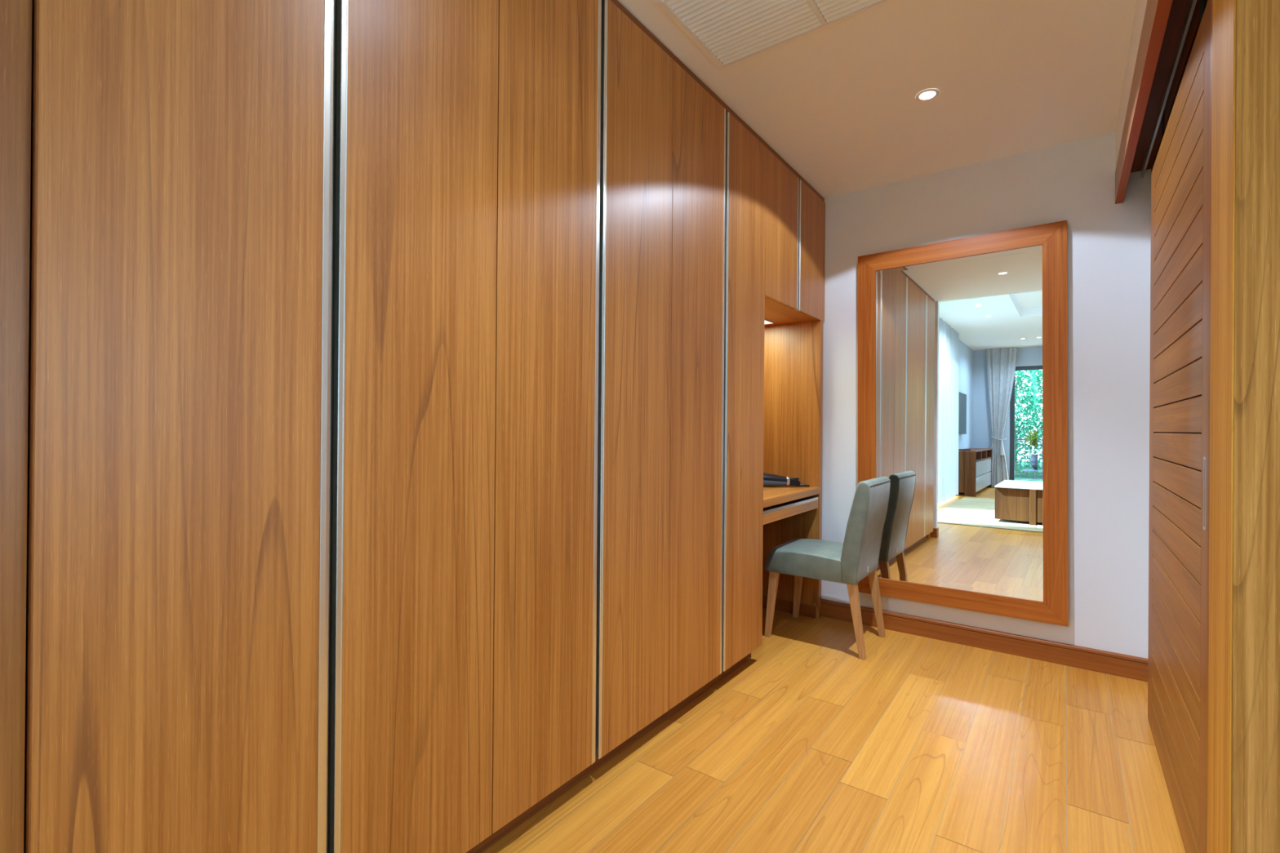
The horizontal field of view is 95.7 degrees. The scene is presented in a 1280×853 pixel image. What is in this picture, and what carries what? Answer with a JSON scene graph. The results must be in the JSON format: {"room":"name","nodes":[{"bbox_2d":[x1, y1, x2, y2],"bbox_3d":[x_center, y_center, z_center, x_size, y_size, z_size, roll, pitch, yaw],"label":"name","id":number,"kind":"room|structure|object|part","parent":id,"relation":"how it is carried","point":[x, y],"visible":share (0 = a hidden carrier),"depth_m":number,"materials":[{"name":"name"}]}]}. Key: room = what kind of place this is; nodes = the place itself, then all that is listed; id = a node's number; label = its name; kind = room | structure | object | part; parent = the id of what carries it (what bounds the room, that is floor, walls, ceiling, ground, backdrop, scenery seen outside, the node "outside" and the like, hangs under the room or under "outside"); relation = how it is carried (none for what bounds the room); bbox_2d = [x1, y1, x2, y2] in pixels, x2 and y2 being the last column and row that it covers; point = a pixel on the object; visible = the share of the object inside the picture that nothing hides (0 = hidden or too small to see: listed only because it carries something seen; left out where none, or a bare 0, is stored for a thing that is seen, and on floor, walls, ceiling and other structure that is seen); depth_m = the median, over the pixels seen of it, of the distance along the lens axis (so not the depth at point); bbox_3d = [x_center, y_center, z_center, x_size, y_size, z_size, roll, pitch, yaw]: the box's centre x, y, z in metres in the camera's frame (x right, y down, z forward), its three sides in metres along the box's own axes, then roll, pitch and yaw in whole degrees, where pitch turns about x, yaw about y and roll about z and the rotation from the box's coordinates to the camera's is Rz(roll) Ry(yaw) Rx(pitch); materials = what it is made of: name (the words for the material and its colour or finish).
{"room":"changing room","nodes":[
{"label":"changing room","id":0,"kind":"room"},
{"bbox_2d":[481,607,1185,852],"bbox_3d":[-1.138,1.196,-2.497,5.464,0.100,12.516,0,0,36],"label":"floor","id":1,"kind":"structure","parent":0,"point":[917,744],"depth_m":2.01,"materials":[{"name":"brown wood"}]},
{"bbox_2d":[0,0,31,852],"bbox_3d":[-1.191,-0.148,1.013,0.598,2.600,0.094,0,0,36],"label":"trim","id":2,"kind":"structure","parent":1,"relation":"on","point":[15,15],"depth_m":0.86,"materials":[{"name":"brown wood"}]},
{"bbox_2d":[23,0,498,852],"bbox_3d":[-0.890,-0.168,1.379,0.640,2.484,0.848,0,0,36],"label":"wardrobe","id":3,"kind":"object","parent":1,"relation":"on","point":[262,325],"visible":0.98,"depth_m":1.08,"materials":[{"name":"brown wood"}]},
{"bbox_3d":[-0.773,-0.168,1.016,0.020,2.484,0.403,0,0,36],"label":"door","id":4,"kind":"part","parent":3,"relation":"part of","materials":[{"name":"brown wood"}]},
{"bbox_3d":[-0.507,-0.165,1.377,0.020,2.484,0.397,0,0,36],"label":"door","id":5,"kind":"part","parent":3,"relation":"part of","materials":[{"name":"brown wood"}]},
{"bbox_2d":[491,0,673,833],"bbox_3d":[-0.388,-0.163,2.059,0.640,2.484,0.838,0,0,36],"label":"wardrobe","id":6,"kind":"object","parent":1,"relation":"on","point":[584,138],"visible":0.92,"depth_m":1.79,"materials":[{"name":"brown wood"}]},
{"bbox_3d":[-0.270,-0.163,1.699,0.020,2.484,0.397,0,0,36],"label":"door","id":7,"kind":"part","parent":6,"relation":"part of","materials":[{"name":"brown wood"}]},
{"bbox_3d":[-0.007,-0.160,2.055,0.020,2.484,0.393,0,0,36],"label":"door","id":8,"kind":"part","parent":6,"relation":"part of","materials":[{"name":"brown wood"}]},
{"bbox_2d":[466,655,747,852],"bbox_3d":[-0.212,1.122,1.892,0.025,0.079,2.488,0,0,36],"label":"trim","id":9,"kind":"structure","parent":1,"relation":"on","point":[504,830],"depth_m":1.94,"materials":[{"name":"brown wood"}]},
{"bbox_2d":[668,60,765,710],"bbox_3d":[0.112,-0.158,2.738,0.640,2.484,0.842,0,0,36],"label":"wardrobe","id":10,"kind":"object","parent":1,"relation":"on","point":[718,200],"visible":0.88,"depth_m":2.48,"materials":[{"name":"brown wood"}]},
{"bbox_3d":[0.232,-0.157,2.379,0.020,2.484,0.406,0,0,36],"label":"door","id":11,"kind":"part","parent":10,"relation":"part of","materials":[{"name":"brown wood"}]},
{"bbox_3d":[0.495,-0.155,2.736,0.020,2.484,0.389,0,0,36],"label":"door","id":12,"kind":"part","parent":10,"relation":"part of","materials":[{"name":"brown wood"}]},
{"bbox_2d":[747,320,823,657],"bbox_3d":[0.615,0.258,3.426,0.642,1.826,0.866,0,0,36],"label":"vanity desk","id":13,"kind":"object","parent":1,"relation":"on","point":[793,441],"visible":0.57,"depth_m":3.63,"materials":[{"name":"brown wood"}]},
{"bbox_2d":[763,472,809,486],"bbox_3d":[0.820,0.321,3.581,0.434,0.094,0.164,0,0,-2],"label":"hair dryer","id":14,"kind":"object","parent":13,"relation":"on","point":[769,479],"visible":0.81,"depth_m":3.52,"materials":[{"name":"plastic"}]},
{"bbox_3d":[0.952,0.343,3.583,0.070,0.048,0.058,0,0,-2],"label":"cord","id":15,"kind":"part","parent":14,"relation":"part of","materials":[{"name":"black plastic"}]},
{"bbox_3d":[0.845,0.470,3.218,0.017,0.050,0.799,0,0,36],"label":"drawer","id":16,"kind":"part","parent":13,"relation":"part of","materials":[{"name":"brown wood"}]},
{"bbox_3d":[0.845,0.436,3.218,0.014,0.016,0.799,0,0,36],"label":"drawer pull","id":17,"kind":"part","parent":13,"relation":"part of","materials":[{"name":"metal"}]},
{"bbox_2d":[764,475,890,659],"bbox_3d":[1.039,0.726,3.253,0.595,0.897,0.443,0,0,36],"label":"dining chair","id":18,"kind":"object","parent":1,"relation":"on","point":[849,562],"visible":1,"depth_m":3.08,"materials":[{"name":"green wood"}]},
{"bbox_3d":[0.738,0.986,3.232,0.072,0.372,0.046,0,0,36],"label":"leg","id":19,"kind":"part","parent":18,"relation":"part of","materials":[{"name":"brown wood"}]},
{"bbox_3d":[0.970,0.988,3.544,0.071,0.372,0.054,0,0,36],"label":"leg","id":20,"kind":"part","parent":18,"relation":"part of","materials":[{"name":"brown wood"}]},
{"bbox_3d":[0.995,0.742,3.283,0.488,0.133,0.431,0,0,36],"label":"seat","id":21,"kind":"part","parent":18,"relation":"part of","materials":[{"name":"fabric"}]},
{"bbox_3d":[1.107,0.987,2.960,0.097,0.375,0.048,0,0,36],"label":"leg","id":22,"kind":"part","parent":18,"relation":"part of","materials":[{"name":"brown wood"}]},
{"bbox_3d":[1.220,0.544,3.119,0.143,0.531,0.439,0,0,36],"label":"backrest","id":23,"kind":"part","parent":18,"relation":"part of","materials":[{"name":"fabric"}]},
{"bbox_3d":[1.332,0.989,3.265,0.097,0.375,0.040,0,0,36],"label":"leg","id":24,"kind":"part","parent":18,"relation":"part of","materials":[{"name":"brown wood"}]},
{"bbox_2d":[1207,0,1236,852],"bbox_3d":[1.179,-0.128,1.173,0.004,2.600,0.204,0,0,36],"label":"trim","id":25,"kind":"structure","parent":1,"relation":"on","point":[1224,11],"depth_m":1.16,"materials":[{"name":"brown wood"}]},
{"bbox_2d":[1231,0,1279,852],"bbox_3d":[1.417,-0.127,0.907,0.696,2.600,0.060,0,0,36],"label":"trim","id":26,"kind":"structure","parent":1,"relation":"on","point":[1255,706],"depth_m":1.07,"materials":[{"name":"brown wood"}]},
{"bbox_2d":[617,0,1137,198],"bbox_3d":[1.564,-1.675,1.146,5.260,0.500,3.680,0,0,36],"label":"ceiling","id":27,"kind":"structure","parent":0,"point":[838,104],"depth_m":2.40,"materials":[{"name":"paint"}]},
{"bbox_2d":[653,0,895,71],"bbox_3d":[0.527,-1.426,1.878,0.856,0.013,0.481,0,0,36],"label":"ceiling vent","id":28,"kind":"object","parent":27,"relation":"in","point":[730,33],"visible":1,"depth_m":2.03,"materials":[{"name":"paint"}]},
{"bbox_2d":[915,88,939,101],"bbox_3d":[1.235,-1.423,2.486,0.092,0.004,0.092,0,0,36],"label":"recessed light","id":29,"kind":"object","parent":27,"relation":"in","point":[928,94],"visible":1,"depth_m":2.48,"materials":[{"name":"white ceramic"}]},
{"bbox_2d":[821,131,1151,658],"bbox_3d":[1.512,-0.371,3.429,2.480,3.100,0.150,0,0,36],"label":"wall","id":30,"kind":"structure","parent":0,"point":[1108,243],"depth_m":2.85,"materials":[{"name":"paint"}]},
{"bbox_2d":[610,0,824,202],"bbox_3d":[0.103,-1.419,2.253,0.076,0.026,3.428,0,0,36],"label":"trim","id":31,"kind":"structure","parent":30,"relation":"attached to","point":[618,4],"depth_m":2.41,"materials":[{"name":"brown wood"}]},
{"bbox_2d":[762,595,815,617],"bbox_3d":[0.837,1.139,3.728,0.595,0.070,0.012,0,0,36],"label":"trim","id":32,"kind":"structure","parent":30,"relation":"attached to","point":[808,611],"depth_m":3.64,"materials":[{"name":"brown wood"}]},
{"bbox_2d":[857,220,1068,626],"bbox_3d":[1.710,-0.017,3.161,1.007,2.000,0.030,0,-1,37],"label":"wall mirror","id":33,"kind":"object","parent":30,"relation":"attached to","point":[962,343],"visible":0.87,"depth_m":3.10,"materials":[{"name":"brown wood"}]},
{"bbox_2d":[875,244,1043,601],"bbox_3d":[1.711,-0.017,3.162,0.813,1.806,0.016,0,-1,37],"label":"mirror glass","id":34,"kind":"object","parent":33,"relation":"on","point":[959,336],"depth_m":3.12,"materials":[{"name":"silver mirror"}]},
{"bbox_2d":[821,598,1147,681],"bbox_3d":[1.740,1.128,3.145,1.560,0.103,0.018,0,0,36],"label":"baseboard","id":35,"kind":"structure","parent":30,"relation":"attached to","point":[1119,664],"depth_m":3.02,"materials":[{"name":"brown wood"}]},
{"bbox_2d":[1115,0,1147,170],"bbox_3d":[1.792,-1.321,1.997,0.139,0.202,1.835,0,0,36],"label":"trim","id":36,"kind":"structure","parent":30,"relation":"attached to","point":[1140,7],"depth_m":2.13,"materials":[{"name":"wood"}]},
{"bbox_2d":[1130,0,1199,173],"bbox_3d":[1.803,-1.214,1.988,0.110,0.012,1.835,0,0,36],"label":"trim","id":37,"kind":"structure","parent":30,"relation":"attached to","point":[1179,8],"depth_m":1.98,"materials":[{"name":"brown wood"}]},
{"bbox_2d":[1141,0,1205,177],"bbox_3d":[1.816,-1.115,1.978,0.013,0.186,1.826,0,0,36],"label":"door track","id":38,"kind":"object","parent":30,"relation":"hanging from","point":[1160,117],"visible":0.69,"depth_m":1.95,"materials":[{"name":"metal"}]},
{"bbox_2d":[1147,0,1212,852],"bbox_3d":[1.700,0.073,1.821,0.041,2.192,1.230,0,0,36],"label":"door","id":39,"kind":"structure","parent":38,"relation":"hanging from","point":[1178,646],"depth_m":1.66,"materials":[{"name":"brown wood"}]},
{"bbox_3d":[1.357,0.161,1.388,0.005,0.174,0.026,0,0,36],"label":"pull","id":40,"kind":"part","parent":39,"relation":"part of","materials":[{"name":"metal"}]},
{"bbox_2d":[1115,0,1173,204],"bbox_3d":[1.746,-1.147,2.029,0.030,0.151,1.834,0,0,36],"label":"trim","id":41,"kind":"structure","parent":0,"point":[1157,14],"depth_m":1.87,"materials":[{"name":"brown wood"}]},
{"bbox_3d":[1.888,-0.121,1.920,0.120,2.600,1.830,0,0,36],"label":"wall","id":42,"kind":"structure","parent":0,"visible":0},
{"bbox_2d":[1151,0,1208,173],"bbox_3d":[1.842,-1.074,1.958,0.009,0.266,1.835,0,0,36],"label":"trim","id":43,"kind":"structure","parent":42,"relation":"attached to","point":[1198,24],"depth_m":2.00,"materials":[{"name":"brown wood"}]},
{"bbox_3d":[-0.468,-0.389,2.665,0.200,3.100,3.430,0,0,36],"label":"wall","id":44,"kind":"structure","parent":0,"visible":0},
{"bbox_2d":[764,147,825,326],"bbox_3d":[0.633,-1.025,3.436,0.640,0.738,0.884,0,0,36],"label":"upper cabinet","id":45,"kind":"object","parent":44,"relation":"attached to","point":[795,224],"visible":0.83,"depth_m":3.20,"materials":[{"name":"brown wood"}]},
{"bbox_2d":[764,319,773,324],"bbox_3d":[0.572,-0.653,3.466,0.232,0.006,0.592,0,0,36],"label":"lamp","id":46,"kind":"object","parent":45,"relation":"attached to","point":[766,322],"visible":0.17,"depth_m":3.61,"materials":[{"name":"white glass"}]},
{"bbox_3d":[0.745,-1.025,3.068,0.020,0.738,0.425,0,0,36],"label":"door","id":47,"kind":"part","parent":45,"relation":"part of","materials":[{"name":"brown wood"}]},
{"bbox_3d":[0.621,-0.661,3.442,0.617,0.012,0.884,0,0,36],"label":"panel","id":48,"kind":"part","parent":45,"relation":"part of","materials":[{"name":"brown wood"}]},
{"bbox_3d":[1.022,-1.022,3.443,0.020,0.738,0.411,0,0,36],"label":"door","id":49,"kind":"part","parent":45,"relation":"part of","materials":[{"name":"brown wood"}]}
]}

